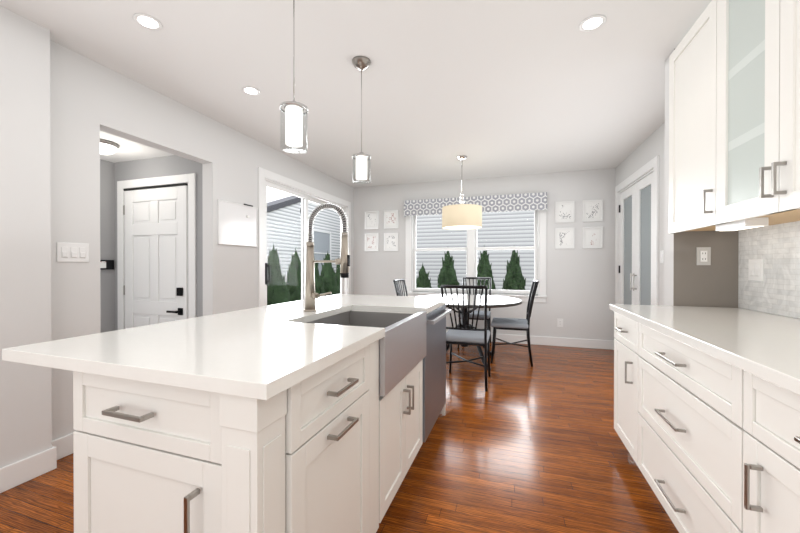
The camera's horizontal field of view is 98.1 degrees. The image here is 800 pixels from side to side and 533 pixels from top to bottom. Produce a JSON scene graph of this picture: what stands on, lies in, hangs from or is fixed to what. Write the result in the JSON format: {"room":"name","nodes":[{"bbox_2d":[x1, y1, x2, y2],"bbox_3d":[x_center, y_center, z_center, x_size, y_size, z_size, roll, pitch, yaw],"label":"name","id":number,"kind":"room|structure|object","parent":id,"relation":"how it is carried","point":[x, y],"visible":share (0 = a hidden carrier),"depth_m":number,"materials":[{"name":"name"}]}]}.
{"room":"kitchen","nodes":[
{"label":"kitchen","id":0,"kind":"room"},
{"bbox_2d":[100,159,115,332],"bbox_3d":[-3.327,0.099,3.072,0.120,2.410,1.640,0,0,18],"label":"wall","id":1,"kind":"structure","parent":0,"point":[111,174],"depth_m":3.65,"materials":[{"name":"grey paint"}]},
{"bbox_2d":[100,260,113,269],"bbox_3d":[-3.083,-0.019,3.591,0.024,0.100,0.220,0,0,18],"label":"framed picture","id":2,"kind":"object","parent":1,"relation":"attached to","point":[106,264],"visible":0.46,"depth_m":3.62,"materials":[{"name":"black metal"}]},
{"bbox_2d":[100,131,173,162],"bbox_3d":[-2.695,-1.155,2.862,1.448,0.100,1.640,0,0,18],"label":"ceiling","id":3,"kind":"structure","parent":0,"point":[128,150],"depth_m":3.34,"materials":[{"name":"white paint"}]},
{"bbox_2d":[100,139,118,154],"bbox_3d":[-2.676,-1.059,3.098,0.260,0.095,0.260,0,0,18],"label":"ceiling lamp","id":4,"kind":"object","parent":3,"relation":"attached to","point":[107,147],"visible":0.54,"depth_m":3.07,"materials":[{"name":"silver metal"}]},
{"bbox_2d":[112,155,202,329],"bbox_3d":[-2.405,0.096,3.572,1.328,2.410,0.120,0,0,18],"label":"wall","id":5,"kind":"structure","parent":0,"point":[174,164],"depth_m":3.47,"materials":[{"name":"grey paint"}]},
{"bbox_2d":[117,173,196,329],"bbox_3d":[-2.477,0.199,3.557,1.070,2.205,0.195,0,0,18],"label":"door","id":6,"kind":"structure","parent":5,"relation":"attached to","point":[156,253],"depth_m":3.51,"materials":[{"name":"white wood"}]},
{"bbox_2d":[0,5,353,467],"bbox_3d":[-2.002,-0.093,2.293,0.220,2.500,7.775,0,0,18],"label":"wall","id":7,"kind":"structure","parent":0,"point":[61,107],"depth_m":2.12,"materials":[{"name":"white paint"}]},
{"bbox_2d":[0,443,60,492],"bbox_3d":[-2.516,1.103,0.338,0.026,0.125,3.486,0,0,18],"label":"baseboard","id":8,"kind":"structure","parent":7,"relation":"attached to","point":[15,474],"depth_m":1.88,"materials":[{"name":"white"}]},
{"bbox_2d":[52,433,73,457],"bbox_3d":[-2.022,1.095,2.156,0.030,0.125,0.310,0,0,18],"label":"baseboard","id":9,"kind":"structure","parent":7,"relation":"attached to","point":[66,442],"depth_m":2.11,"materials":[{"name":"white"}]},
{"bbox_2d":[57,242,88,261],"bbox_3d":[-2.029,-0.087,2.158,0.012,0.118,0.165,0,0,18],"label":"switch plate","id":10,"kind":"object","parent":7,"relation":"attached to","point":[72,252],"visible":1,"depth_m":2.15,"materials":[{"name":"white plastic"}]},
{"bbox_2d":[217,199,257,246],"bbox_3d":[-1.605,-0.423,3.456,0.020,0.429,0.515,0,0,18],"label":"frame","id":11,"kind":"object","parent":7,"relation":"attached to","point":[236,224],"visible":0.96,"depth_m":3.42,"materials":[{"name":"white"}]},
{"bbox_2d":[258,167,350,306],"bbox_3d":[-1.220,0.036,4.797,0.170,2.220,2.220,0,0,18],"label":"door frame","id":12,"kind":"structure","parent":7,"relation":"attached to","point":[282,182],"depth_m":4.30,"materials":[{"name":"white wood"}]},
{"bbox_2d":[0,342,678,532],"bbox_3d":[-0.095,1.209,1.746,4.190,0.100,7.895,0,0,18],"label":"floor","id":13,"kind":"structure","parent":0,"point":[521,445],"depth_m":2.00,"materials":[{"name":"brown wood"}]},
{"bbox_2d":[43,302,451,532],"bbox_3d":[-0.275,0.720,1.819,0.746,0.880,2.069,0,0,19],"label":"kitchen island","id":14,"kind":"object","parent":13,"relation":"on","point":[291,417],"depth_m":0.93,"materials":[{"name":"wood"}]},
{"bbox_2d":[2,294,448,393],"bbox_3d":[-0.408,0.261,1.869,0.965,0.036,2.070,0,0,19],"label":"island countertop","id":15,"kind":"structure","parent":14,"relation":"on","point":[258,350],"depth_m":1.09,"materials":[{"name":"white stone"}]},
{"bbox_2d":[304,202,349,311],"bbox_3d":[-0.394,-0.050,1.861,0.272,0.587,0.070,0,0,19],"label":"faucet","id":16,"kind":"object","parent":15,"relation":"on","point":[311,295],"visible":1,"depth_m":1.87,"materials":[{"name":"silver metal"}]},
{"bbox_2d":[302,306,409,325],"bbox_3d":[-0.193,0.393,1.799,0.507,0.262,0.675,0,0,19],"label":"sink","id":17,"kind":"object","parent":15,"relation":"in","point":[363,314],"depth_m":2.12,"materials":[{"name":"grey metal"}]},
{"bbox_2d":[393,279,407,295],"bbox_3d":[0.204,0.658,4.519,0.552,0.981,0.439,0,0,18],"label":"chair","id":18,"kind":"object","parent":13,"relation":"on","point":[397,287],"visible":0.27,"depth_m":4.63,"materials":[{"name":"black metal"}]},
{"bbox_2d":[440,285,490,390],"bbox_3d":[0.661,0.663,3.448,0.439,0.981,0.552,0,0,18],"label":"chair","id":19,"kind":"object","parent":13,"relation":"on","point":[471,336],"visible":0.88,"depth_m":3.28,"materials":[{"name":"black metal"}]},
{"bbox_2d":[417,294,521,369],"bbox_3d":[0.792,0.773,4.277,1.340,0.750,1.340,0,0,18],"label":"dining table","id":20,"kind":"object","parent":13,"relation":"on","point":[497,301],"visible":0.54,"depth_m":4.07,"materials":[{"name":"white"}]},
{"bbox_2d":[458,277,491,347],"bbox_3d":[1.100,0.656,5.068,0.439,0.981,0.552,0,0,18],"label":"chair","id":21,"kind":"object","parent":13,"relation":"on","point":[481,315],"visible":0.46,"depth_m":5.15,"materials":[{"name":"black metal"}]},
{"bbox_2d":[491,280,538,366],"bbox_3d":[1.406,0.659,4.246,0.552,0.981,0.439,0,0,18],"label":"chair","id":22,"kind":"object","parent":13,"relation":"on","point":[511,324],"visible":1,"depth_m":4.12,"materials":[{"name":"black metal"}]},
{"bbox_2d":[609,304,799,532],"bbox_3d":[1.189,0.707,0.646,0.689,0.915,3.155,0,0,18],"label":"base cabinet","id":23,"kind":"object","parent":13,"relation":"on","point":[707,414],"depth_m":1.21,"materials":[{"name":"wood"}]},
{"bbox_2d":[0,0,711,187],"bbox_3d":[-0.095,-1.391,1.735,4.190,0.100,7.895,0,0,18],"label":"ceiling","id":24,"kind":"structure","parent":0,"point":[494,88],"depth_m":2.38,"materials":[{"name":"white paint"}]},
{"bbox_2d":[133,13,162,30],"bbox_3d":[-1.381,-1.337,1.901,0.132,0.006,0.132,0,0,18],"label":"recessed light","id":25,"kind":"object","parent":24,"relation":"in","point":[147,21],"visible":1,"depth_m":1.90,"materials":[{"name":"white plastic"}]},
{"bbox_2d":[242,86,259,94],"bbox_3d":[-1.138,-1.341,2.653,0.132,0.006,0.132,0,0,18],"label":"recessed light","id":26,"kind":"object","parent":24,"relation":"in","point":[248,90],"visible":1,"depth_m":2.64,"materials":[{"name":"white"}]},
{"bbox_2d":[280,0,307,152],"bbox_3d":[-0.480,-0.935,1.569,0.124,0.810,0.124,0,0,18],"label":"pendant light","id":27,"kind":"object","parent":24,"relation":"hanging from","point":[293,111],"visible":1,"depth_m":1.54,"materials":[{"name":"white glass"}]},
{"bbox_2d":[352,56,370,183],"bbox_3d":[-0.252,-0.948,2.274,0.124,0.790,0.124,0,0,18],"label":"pendant light","id":28,"kind":"object","parent":24,"relation":"hanging from","point":[361,63],"visible":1,"depth_m":2.25,"materials":[{"name":"white glass"}]},
{"bbox_2d":[442,155,481,229],"bbox_3d":[0.763,-0.907,4.279,0.486,0.889,0.486,0,0,18],"label":"drum pendant light","id":29,"kind":"object","parent":24,"relation":"hanging from","point":[461,216],"visible":1,"depth_m":4.09,"materials":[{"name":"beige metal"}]},
{"bbox_2d":[579,15,605,31],"bbox_3d":[1.060,-1.337,1.911,0.132,0.006,0.132,0,0,18],"label":"recessed light","id":30,"kind":"object","parent":24,"relation":"in","point":[592,23],"visible":1,"depth_m":1.91,"materials":[{"name":"white plastic"}]},
{"bbox_2d":[354,168,614,340],"bbox_3d":[1.100,-0.107,5.440,4.190,2.500,0.120,0,0,18],"label":"wall","id":31,"kind":"structure","parent":0,"point":[580,289],"depth_m":5.03,"materials":[{"name":"white paint"}]},
{"bbox_2d":[364,233,378,250],"bbox_3d":[-0.482,-0.409,5.875,0.250,0.300,0.022,0,0,18],"label":"picture frame","id":32,"kind":"object","parent":31,"relation":"attached to","point":[371,241],"visible":1,"depth_m":5.87,"materials":[{"name":"white paper"}]},
{"bbox_2d":[364,211,378,228],"bbox_3d":[-0.482,-0.784,5.873,0.250,0.300,0.022,0,0,18],"label":"picture frame","id":33,"kind":"object","parent":31,"relation":"attached to","point":[371,219],"visible":0.96,"depth_m":5.87,"materials":[{"name":"white paper"}]},
{"bbox_2d":[384,233,397,250],"bbox_3d":[-0.149,-0.408,5.767,0.250,0.300,0.022,0,0,18],"label":"picture frame","id":34,"kind":"object","parent":31,"relation":"attached to","point":[390,241],"visible":0.98,"depth_m":5.76,"materials":[{"name":"white paper"}]},
{"bbox_2d":[384,210,397,228],"bbox_3d":[-0.149,-0.783,5.766,0.250,0.300,0.022,0,0,18],"label":"picture frame","id":35,"kind":"object","parent":31,"relation":"attached to","point":[390,218],"visible":1,"depth_m":5.76,"materials":[{"name":"white paper"}]},
{"bbox_2d":[405,210,546,302],"bbox_3d":[1.122,-0.272,5.408,2.150,1.590,0.165,0,0,18],"label":"window","id":36,"kind":"structure","parent":31,"relation":"in","point":[538,247],"depth_m":5.36,"materials":[{"name":"white wood"}]},
{"bbox_2d":[404,192,546,216],"bbox_3d":[1.090,-0.936,5.306,2.140,0.250,0.083,0,0,18],"label":"valance","id":37,"kind":"object","parent":36,"relation":"attached to","point":[515,202],"visible":0.83,"depth_m":5.19,"materials":[{"name":"fabric"}]},
{"bbox_2d":[446,331,613,349],"bbox_3d":[1.079,1.081,5.379,3.950,0.125,0.020,0,0,18],"label":"baseboard","id":38,"kind":"structure","parent":31,"relation":"attached to","point":[535,340],"depth_m":4.99,"materials":[{"name":"white"}]},
{"bbox_2d":[557,319,562,326],"bbox_3d":[2.303,0.810,4.987,0.075,0.118,0.010,0,0,18],"label":"electrical outlet plate","id":39,"kind":"object","parent":31,"relation":"attached to","point":[559,322],"visible":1,"depth_m":4.99,"materials":[{"name":"white plastic"}]},
{"bbox_2d":[555,227,574,248],"bbox_3d":[2.354,-0.405,4.959,0.250,0.300,0.022,0,0,18],"label":"picture frame","id":40,"kind":"object","parent":31,"relation":"attached to","point":[564,238],"visible":1,"depth_m":4.96,"materials":[{"name":"white paper"}]},
{"bbox_2d":[555,201,574,222],"bbox_3d":[2.354,-0.780,4.957,0.250,0.300,0.022,0,0,18],"label":"picture frame","id":41,"kind":"object","parent":31,"relation":"attached to","point":[564,211],"visible":0.98,"depth_m":4.95,"materials":[{"name":"white paper"}]},
{"bbox_2d":[582,226,602,247],"bbox_3d":[2.692,-0.404,4.850,0.250,0.300,0.022,0,0,18],"label":"picture frame","id":42,"kind":"object","parent":31,"relation":"attached to","point":[592,237],"visible":1,"depth_m":4.85,"materials":[{"name":"white paper"}]},
{"bbox_2d":[583,199,602,221],"bbox_3d":[2.692,-0.779,4.848,0.250,0.300,0.022,0,0,18],"label":"picture frame","id":43,"kind":"object","parent":31,"relation":"attached to","point":[592,210],"visible":0.98,"depth_m":4.85,"materials":[{"name":"white paper"}]},
{"bbox_2d":[615,122,664,305],"bbox_3d":[1.790,-0.088,1.069,0.190,2.500,7.775,0,0,18],"label":"wall","id":44,"kind":"structure","parent":0,"point":[650,147],"depth_m":3.41,"materials":[{"name":"white paint"}]},
{"bbox_2d":[615,155,658,304],"bbox_3d":[2.765,0.037,4.015,0.146,2.225,1.420,0,0,18],"label":"door","id":45,"kind":"structure","parent":44,"relation":"attached to","point":[636,242],"depth_m":3.92,"materials":[{"name":"white wood"}]},
{"bbox_2d":[660,250,663,262],"bbox_3d":[2.470,-0.092,3.274,0.012,0.118,0.075,0,0,18],"label":"switch plate","id":46,"kind":"object","parent":44,"relation":"attached to","point":[662,256],"visible":1,"depth_m":3.26,"materials":[{"name":"white plastic"}]},
{"bbox_2d":[664,48,738,307],"bbox_3d":[1.903,-0.092,2.149,0.400,2.500,0.140,0,0,18],"label":"wall","id":47,"kind":"structure","parent":0,"point":[688,281],"depth_m":2.11,"materials":[{"name":"white paint"}]},
{"bbox_2d":[696,247,710,264],"bbox_3d":[1.832,-0.062,2.093,0.068,0.108,0.010,0,0,18],"label":"plate","id":48,"kind":"object","parent":47,"relation":"attached to","point":[703,256],"visible":1,"depth_m":2.09,"materials":[{"name":"grey plastic"}]},
{"bbox_2d":[669,10,792,231],"bbox_3d":[1.739,-0.785,1.804,0.358,1.108,0.602,0,0,18],"label":"upper cabinet","id":49,"kind":"object","parent":47,"relation":"attached to","point":[687,61],"depth_m":1.91,"materials":[{"name":"white wood"}]},
{"bbox_2d":[705,0,799,223],"bbox_3d":[1.543,-0.783,1.200,0.358,1.108,0.948,0,0,18],"label":"upper cabinet","id":50,"kind":"object","parent":47,"relation":"attached to","point":[734,115],"depth_m":1.42,"materials":[{"name":"white wood"}]},
{"bbox_2d":[738,221,799,318],"bbox_3d":[1.514,0.021,0.541,0.010,0.456,3.160,0,0,18],"label":"tile backsplash","id":51,"kind":"structure","parent":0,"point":[776,248],"depth_m":1.78,"materials":[{"name":"grey tile"}]},
{"bbox_2d":[748,259,763,280],"bbox_3d":[1.940,0.019,1.895,0.012,0.118,0.118,0,0,18],"label":"light switch","id":52,"kind":"object","parent":51,"relation":"attached to","point":[755,269],"visible":1,"depth_m":1.89,"materials":[{"name":"white plastic"}]},
{"label":"outside","id":53,"kind":"structure","parent":0,"visible":0},
{"bbox_3d":[3.842,1.715,11.903,80.000,0.200,65.000,0,0,18],"label":"ground","id":54,"kind":"structure","parent":53,"visible":0},
{"bbox_2d":[267,243,291,305],"bbox_3d":[-2.523,0.588,6.880,0.865,2.096,0.890,0,0,18],"label":"tree","id":55,"kind":"object","parent":54,"relation":"on","point":[276,286],"depth_m":6.75,"materials":[{"name":"green plant"}]},
{"bbox_2d":[286,248,300,301],"bbox_3d":[-2.273,0.601,7.591,0.888,2.065,0.873,0,0,18],"label":"tree","id":56,"kind":"object","parent":54,"relation":"on","point":[293,287],"depth_m":7.43,"materials":[{"name":"green plant"}]},
{"bbox_2d":[267,194,339,281],"bbox_3d":[-5.972,-0.890,15.586,7.050,4.977,14.800,0,0,18],"label":"house","id":57,"kind":"structure","parent":54,"relation":"on","point":[281,232],"depth_m":11.84,"materials":[{"name":"white"}]},
{"bbox_2d":[314,257,324,296],"bbox_3d":[-2.073,0.634,8.243,0.913,1.992,0.863,0,0,18],"label":"tree","id":58,"kind":"object","parent":54,"relation":"on","point":[319,287],"depth_m":8.15,"materials":[{"name":"green plant"}]},
{"bbox_2d":[320,251,339,295],"bbox_3d":[-1.853,0.605,8.906,0.844,2.044,0.861,0,0,18],"label":"tree","id":59,"kind":"object","parent":54,"relation":"on","point":[330,283],"depth_m":8.78,"materials":[{"name":"green plant"}]},
{"bbox_2d":[334,258,339,286],"bbox_3d":[-1.617,0.628,9.563,0.891,1.992,0.926,0,0,18],"label":"tree","id":60,"kind":"object","parent":54,"relation":"on","point":[338,274],"depth_m":9.42,"materials":[{"name":"green plant"}]},
{"bbox_2d":[416,263,431,287],"bbox_3d":[0.490,0.771,7.800,0.868,1.721,0.879,0,0,18],"label":"tree","id":61,"kind":"object","parent":54,"relation":"on","point":[421,281],"depth_m":7.69,"materials":[{"name":"green plant"}]},
{"bbox_2d":[437,251,461,288],"bbox_3d":[1.036,0.596,7.550,0.913,2.075,0.836,0,0,18],"label":"tree","id":62,"kind":"object","parent":54,"relation":"on","point":[450,277],"depth_m":7.44,"materials":[{"name":"green plant"}]},
{"bbox_2d":[416,210,533,289],"bbox_3d":[6.283,-1.890,12.937,14.000,6.999,5.500,0,0,18],"label":"house","id":63,"kind":"structure","parent":54,"relation":"on","point":[503,229],"depth_m":11.16,"materials":[{"name":"white"}]},
{"bbox_2d":[477,246,495,289],"bbox_3d":[1.793,0.581,7.432,0.907,2.106,0.851,0,0,18],"label":"tree","id":64,"kind":"object","parent":54,"relation":"on","point":[483,271],"depth_m":7.35,"materials":[{"name":"green plant"}]},
{"bbox_2d":[502,250,525,289],"bbox_3d":[2.394,0.592,7.272,0.850,2.085,0.940,0,0,18],"label":"tree","id":65,"kind":"object","parent":54,"relation":"on","point":[515,280],"depth_m":7.17,"materials":[{"name":"green plant"}]}
]}

